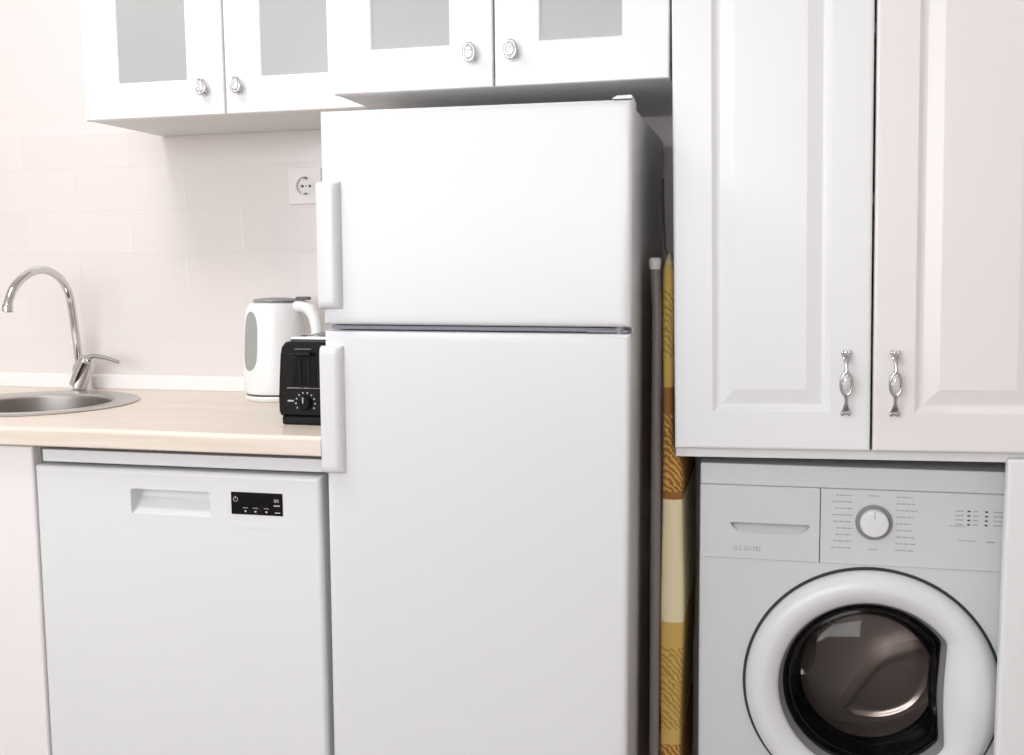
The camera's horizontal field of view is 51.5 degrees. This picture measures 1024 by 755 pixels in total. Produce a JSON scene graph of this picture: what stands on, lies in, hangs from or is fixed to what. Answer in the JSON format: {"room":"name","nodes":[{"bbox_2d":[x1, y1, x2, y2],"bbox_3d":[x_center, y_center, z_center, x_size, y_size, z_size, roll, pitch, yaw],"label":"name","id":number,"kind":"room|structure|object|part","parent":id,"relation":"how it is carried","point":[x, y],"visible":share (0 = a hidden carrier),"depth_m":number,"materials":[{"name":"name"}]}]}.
{"room":"kitchen","nodes":[
{"label":"kitchen","id":0,"kind":"room"},
{"bbox_2d":[0,0,702,754],"bbox_3d":[-0.437,-0.361,2.561,5.100,2.600,0.112,1,6,14],"label":"wall","id":1,"kind":"structure","parent":0,"point":[42,78],"depth_m":2.63,"materials":[{"name":"white paint"}]},
{"bbox_2d":[0,372,243,390],"bbox_3d":[-1.417,0.002,2.765,2.511,0.036,0.012,1,6,14],"label":"trim","id":2,"kind":"structure","parent":1,"relation":"attached to","point":[19,379],"depth_m":2.65,"materials":[{"name":"white plastic"}]},
{"bbox_2d":[0,129,335,391],"bbox_3d":[-1.519,-0.292,2.769,2.899,0.637,0.008,1,6,14],"label":"backsplash","id":3,"kind":"structure","parent":1,"relation":"attached to","point":[163,245],"depth_m":2.61,"materials":[{"name":"tile"}]},
{"bbox_2d":[81,0,372,135],"bbox_3d":[-0.577,-0.909,2.305,0.642,0.697,0.316,1,6,14],"label":"upper cabinet","id":4,"kind":"object","parent":1,"relation":"attached to","point":[155,67],"visible":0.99,"depth_m":2.21,"materials":[{"name":"white wood"}]},
{"bbox_3d":[-0.760,-0.897,2.214,0.168,0.556,0.004,1,6,14],"label":"glass pane","id":5,"kind":"part","parent":4,"relation":"part of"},
{"bbox_3d":[-0.759,-0.897,2.218,0.329,0.697,0.019,1,6,14],"label":"door","id":6,"kind":"part","parent":4,"relation":"part of","materials":[{"name":"white wood"}]},
{"bbox_3d":[-0.644,-0.603,2.202,0.026,0.036,0.018,1,6,14],"label":"knob","id":7,"kind":"part","parent":4,"relation":"part of","materials":[{"name":"silver metal"}]},
{"bbox_3d":[-0.567,-0.602,2.183,0.026,0.036,0.018,1,6,14],"label":"knob","id":8,"kind":"part","parent":4,"relation":"part of","materials":[{"name":"silver metal"}]},
{"bbox_3d":[-0.445,-0.893,2.138,0.153,0.558,0.004,1,6,14],"label":"glass pane","id":9,"kind":"part","parent":4,"relation":"part of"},
{"bbox_3d":[-0.446,-0.893,2.142,0.308,0.697,0.019,1,6,14],"label":"door","id":10,"kind":"part","parent":4,"relation":"part of","materials":[{"name":"white wood"}]},
{"bbox_2d":[288,168,321,203],"bbox_3d":[-0.485,-0.450,2.491,0.082,0.082,0.010,1,6,14],"label":"wall socket","id":11,"kind":"object","parent":1,"relation":"attached to","point":[302,182],"visible":0.98,"depth_m":2.49,"materials":[{"name":"white plastic"}]},
{"bbox_2d":[332,0,672,116],"bbox_3d":[0.020,-0.888,2.076,0.617,0.697,0.497,1,6,14],"label":"upper cabinet","id":12,"kind":"object","parent":1,"relation":"attached to","point":[388,54],"visible":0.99,"depth_m":1.90,"materials":[{"name":"white wood"}]},
{"bbox_3d":[-0.185,-0.868,1.897,0.155,0.550,0.004,1,6,14],"label":"glass pane","id":13,"kind":"part","parent":12,"relation":"part of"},
{"bbox_3d":[-0.183,-0.868,1.901,0.305,0.697,0.019,1,6,14],"label":"door","id":14,"kind":"part","parent":12,"relation":"part of","materials":[{"name":"white wood"}]},
{"bbox_3d":[-0.075,-0.577,1.887,0.026,0.036,0.018,1,6,14],"label":"knob","id":15,"kind":"part","parent":12,"relation":"part of","materials":[{"name":"silver metal"}]},
{"bbox_3d":[-0.002,-0.577,1.869,0.026,0.036,0.018,1,6,14],"label":"knob","id":16,"kind":"part","parent":12,"relation":"part of","materials":[{"name":"silver metal"}]},
{"bbox_3d":[0.118,-0.863,1.824,0.152,0.552,0.004,1,6,14],"label":"glass pane","id":17,"kind":"part","parent":12,"relation":"part of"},
{"bbox_3d":[0.118,-0.863,1.828,0.309,0.697,0.019,1,6,14],"label":"door","id":18,"kind":"part","parent":12,"relation":"part of","materials":[{"name":"white wood"}]},
{"bbox_2d":[672,0,1023,461],"bbox_3d":[0.651,-0.370,1.969,0.659,0.984,0.516,0,6,14],"label":"upper cabinet","id":19,"kind":"object","parent":1,"relation":"attached to","point":[848,175],"visible":1,"depth_m":1.77,"materials":[{"name":"white wood"}]},
{"bbox_3d":[0.438,-0.357,1.795,0.328,0.966,0.020,0,6,14],"label":"door","id":20,"kind":"part","parent":19,"relation":"part of","materials":[{"name":"white wood"}]},
{"bbox_3d":[0.561,0.010,1.780,0.023,0.112,0.026,0,6,14],"label":"handle","id":21,"kind":"part","parent":19,"relation":"part of","materials":[{"name":"silver metal"}]},
{"bbox_2d":[872,194,873,214],"bbox_3d":[0.659,-0.324,2.003,0.621,0.016,0.439,0,6,14],"label":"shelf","id":22,"kind":"object","parent":19,"relation":"attached to","point":[873,194],"depth_m":1.87,"materials":[{"name":"white"}]},
{"bbox_2d":[874,23,875,76],"bbox_3d":[0.653,-0.603,1.975,0.621,0.016,0.439,0,6,14],"label":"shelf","id":23,"kind":"object","parent":19,"relation":"attached to","point":[874,23],"depth_m":1.90,"materials":[{"name":"white"}]},
{"bbox_3d":[0.636,0.011,1.762,0.023,0.112,0.026,0,6,14],"label":"handle","id":24,"kind":"part","parent":19,"relation":"part of","materials":[{"name":"silver metal"}]},
{"bbox_3d":[0.760,-0.356,1.716,0.328,0.966,0.020,0,6,14],"label":"door","id":25,"kind":"part","parent":19,"relation":"part of","materials":[{"name":"white wood"}]},
{"bbox_3d":[-0.908,1.194,0.720,5.300,0.100,4.212,1,6,14],"label":"floor","id":26,"kind":"structure","parent":0,"visible":0},
{"bbox_2d":[0,445,51,754],"bbox_3d":[-1.151,0.528,2.440,0.598,0.868,0.560,1,6,14],"label":"base cabinet","id":27,"kind":"object","parent":26,"relation":"on","point":[25,726],"visible":0.34,"depth_m":2.10,"materials":[{"name":"white wood"}]},
{"bbox_2d":[0,386,321,456],"bbox_3d":[-1.489,0.070,2.471,2.511,0.036,0.604,1,6,14],"label":"countertop","id":28,"kind":"structure","parent":27,"relation":"on","point":[160,420],"depth_m":2.03,"materials":[{"name":"brown wood"}]},
{"bbox_2d":[2,266,121,389],"bbox_3d":[-1.042,-0.108,2.489,0.160,0.308,0.287,1,6,14],"label":"tap","id":29,"kind":"object","parent":28,"relation":"on","point":[83,367],"visible":0.98,"depth_m":2.57,"materials":[{"name":"silver metal"}]},
{"bbox_3d":[-1.097,-0.132,2.492,0.020,0.261,0.264,1,6,14],"label":"spout","id":30,"kind":"part","parent":29,"relation":"part of","materials":[{"name":"silver metal"}]},
{"bbox_2d":[71,363,93,389],"bbox_3d":[-1.065,-0.005,2.626,0.054,0.074,0.054,1,6,14],"label":"base","id":31,"kind":"object","parent":29,"relation":"on","point":[83,381],"depth_m":2.59,"materials":[{"name":"silver metal"}]},
{"bbox_3d":[-0.994,-0.045,2.573,0.104,0.025,0.016,2,6,19],"label":"lever","id":32,"kind":"part","parent":29,"relation":"part of","materials":[{"name":"silver metal"}]},
{"bbox_2d":[0,390,139,416],"bbox_3d":[-1.064,0.131,2.385,0.437,0.155,0.437,1,6,14],"label":"sink","id":33,"kind":"object","parent":28,"relation":"in","point":[71,401],"visible":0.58,"depth_m":2.51,"materials":[{"name":"silver metal"}]},
{"bbox_3d":[-1.064,0.134,2.385,0.316,0.148,0.316,1,6,14],"label":"bowl","id":34,"kind":"part","parent":33,"relation":"part of","materials":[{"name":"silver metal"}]},
{"bbox_2d":[244,296,322,401],"bbox_3d":[-0.543,-0.068,2.425,0.149,0.234,0.235,-4,7,-34],"label":"electric kettle","id":35,"kind":"object","parent":28,"relation":"on","point":[270,323],"visible":0.83,"depth_m":2.35,"materials":[{"name":"white plastic"}]},
{"bbox_3d":[-0.535,-0.177,2.403,0.102,0.008,0.102,1,6,14],"label":"lid","id":36,"kind":"part","parent":35,"relation":"part of","materials":[{"name":"grey plastic"}]},
{"bbox_3d":[-0.458,-0.080,2.381,0.079,0.187,0.030,2,7,24],"label":"handle","id":37,"kind":"part","parent":35,"relation":"part of","materials":[{"name":"white plastic"}]},
{"bbox_2d":[279,332,325,424],"bbox_3d":[-0.365,-0.004,2.116,0.114,0.168,0.268,1,6,14],"label":"toaster","id":38,"kind":"object","parent":28,"relation":"on","point":[299,382],"visible":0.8,"depth_m":2.01,"materials":[{"name":"black plastic"}]},
{"bbox_3d":[-0.394,-0.044,1.990,0.042,0.007,0.020,1,6,14],"label":"lever","id":39,"kind":"part","parent":38,"relation":"part of","materials":[{"name":"black plastic"}]},
{"bbox_3d":[-0.391,-0.012,2.005,0.048,0.055,0.005,1,6,14],"label":"channel panel","id":40,"kind":"part","parent":38,"relation":"part of","materials":[{"name":"black plastic"}]},
{"bbox_3d":[-0.363,-0.084,2.117,0.076,0.008,0.208,1,6,14],"label":"plate","id":41,"kind":"part","parent":38,"relation":"part of","materials":[{"name":"silver metal"}]},
{"bbox_2d":[36,447,334,754],"bbox_3d":[-0.569,0.543,2.297,0.598,0.858,0.557,1,6,14],"label":"dishwasher","id":42,"kind":"object","parent":26,"relation":"on","point":[187,595],"visible":0.82,"depth_m":2.01,"materials":[{"name":"white metal"}]},
{"bbox_3d":[-0.631,0.223,2.014,0.598,0.102,0.043,1,6,14],"label":"control panel","id":43,"kind":"part","parent":42,"relation":"part of","materials":[{"name":"white plastic"}]},
{"bbox_2d":[316,95,662,754],"bbox_3d":[-0.007,0.248,2.103,0.546,1.480,0.566,1,6,14],"label":"refrigerator","id":44,"kind":"object","parent":26,"relation":"on","point":[484,278],"visible":1,"depth_m":1.83,"materials":[{"name":"white paint"}]},
{"bbox_3d":[-0.318,-0.230,1.844,0.042,0.219,0.019,1,6,14],"label":"handle","id":45,"kind":"part","parent":44,"relation":"part of","materials":[{"name":"white plastic"}]},
{"bbox_3d":[-0.317,0.057,1.875,0.042,0.226,0.019,1,6,14],"label":"handle","id":46,"kind":"part","parent":44,"relation":"part of","materials":[{"name":"white plastic"}]},
{"bbox_3d":[-0.063,-0.274,1.814,0.543,0.369,0.056,1,6,14],"label":"freezer door","id":47,"kind":"part","parent":44,"relation":"part of","materials":[{"name":"white metal"}]},
{"bbox_3d":[-0.061,0.435,1.889,0.543,1.034,0.056,1,6,14],"label":"fridge door","id":48,"kind":"part","parent":44,"relation":"part of","materials":[{"name":"white metal"}]},
{"bbox_2d":[649,179,695,754],"bbox_3d":[0.320,0.301,2.104,0.067,1.368,0.352,1,6,14],"label":"ironing board","id":49,"kind":"object","parent":26,"relation":"on","point":[671,636],"visible":0.83,"depth_m":1.95,"materials":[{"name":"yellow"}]},
{"bbox_3d":[0.263,0.392,1.958,0.022,1.193,0.018,1,6,14],"label":"leg","id":50,"kind":"part","parent":49,"relation":"part of","materials":[{"name":"grey metal"}]},
{"bbox_2d":[698,457,1004,754],"bbox_3d":[0.680,0.561,2.074,0.605,0.851,0.444,1,6,14],"label":"washing machine","id":51,"kind":"object","parent":26,"relation":"on","point":[847,606],"visible":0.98,"depth_m":1.90,"materials":[{"name":"white"}]},
{"bbox_3d":[0.446,0.262,1.913,0.209,0.135,0.008,1,6,14],"label":"detergent drawer","id":52,"kind":"part","parent":51,"relation":"part of","materials":[{"name":"white plastic"}]},
{"bbox_2d":[831,494,851,548],"bbox_3d":[0.582,0.254,1.874,0.034,0.096,0.001,1,6,14],"label":"print","id":53,"kind":"object","parent":51,"relation":"attached to","point":[841,504],"depth_m":1.87,"materials":[{"name":"grey paint"}]},
{"bbox_3d":[0.680,0.157,2.052,0.598,0.039,0.403,1,6,14],"label":"lid","id":54,"kind":"part","parent":51,"relation":"part of","materials":[{"name":"white"}]},
{"bbox_3d":[0.633,0.557,1.875,0.433,0.433,0.037,1,6,14],"label":"porthole door","id":55,"kind":"part","parent":51,"relation":"part of","materials":[{"name":"white plastic"}]},
{"bbox_2d":[895,497,917,551],"bbox_3d":[0.688,0.256,1.849,0.035,0.096,0.001,1,6,14],"label":"print","id":56,"kind":"object","parent":51,"relation":"attached to","point":[906,508],"depth_m":1.85,"materials":[{"name":"grey paint"}]},
{"bbox_3d":[0.736,0.266,1.841,0.387,0.135,0.006,1,6,14],"label":"control panel","id":57,"kind":"part","parent":51,"relation":"part of","materials":[{"name":"white plastic"}]},
{"bbox_2d":[993,457,1023,754],"bbox_3d":[1.135,0.552,1.963,0.533,0.882,0.490,1,6,14],"label":"base cabinet","id":58,"kind":"object","parent":26,"relation":"on","point":[1009,706],"visible":0.83,"depth_m":1.77,"materials":[{"name":"white wood"}]}
]}

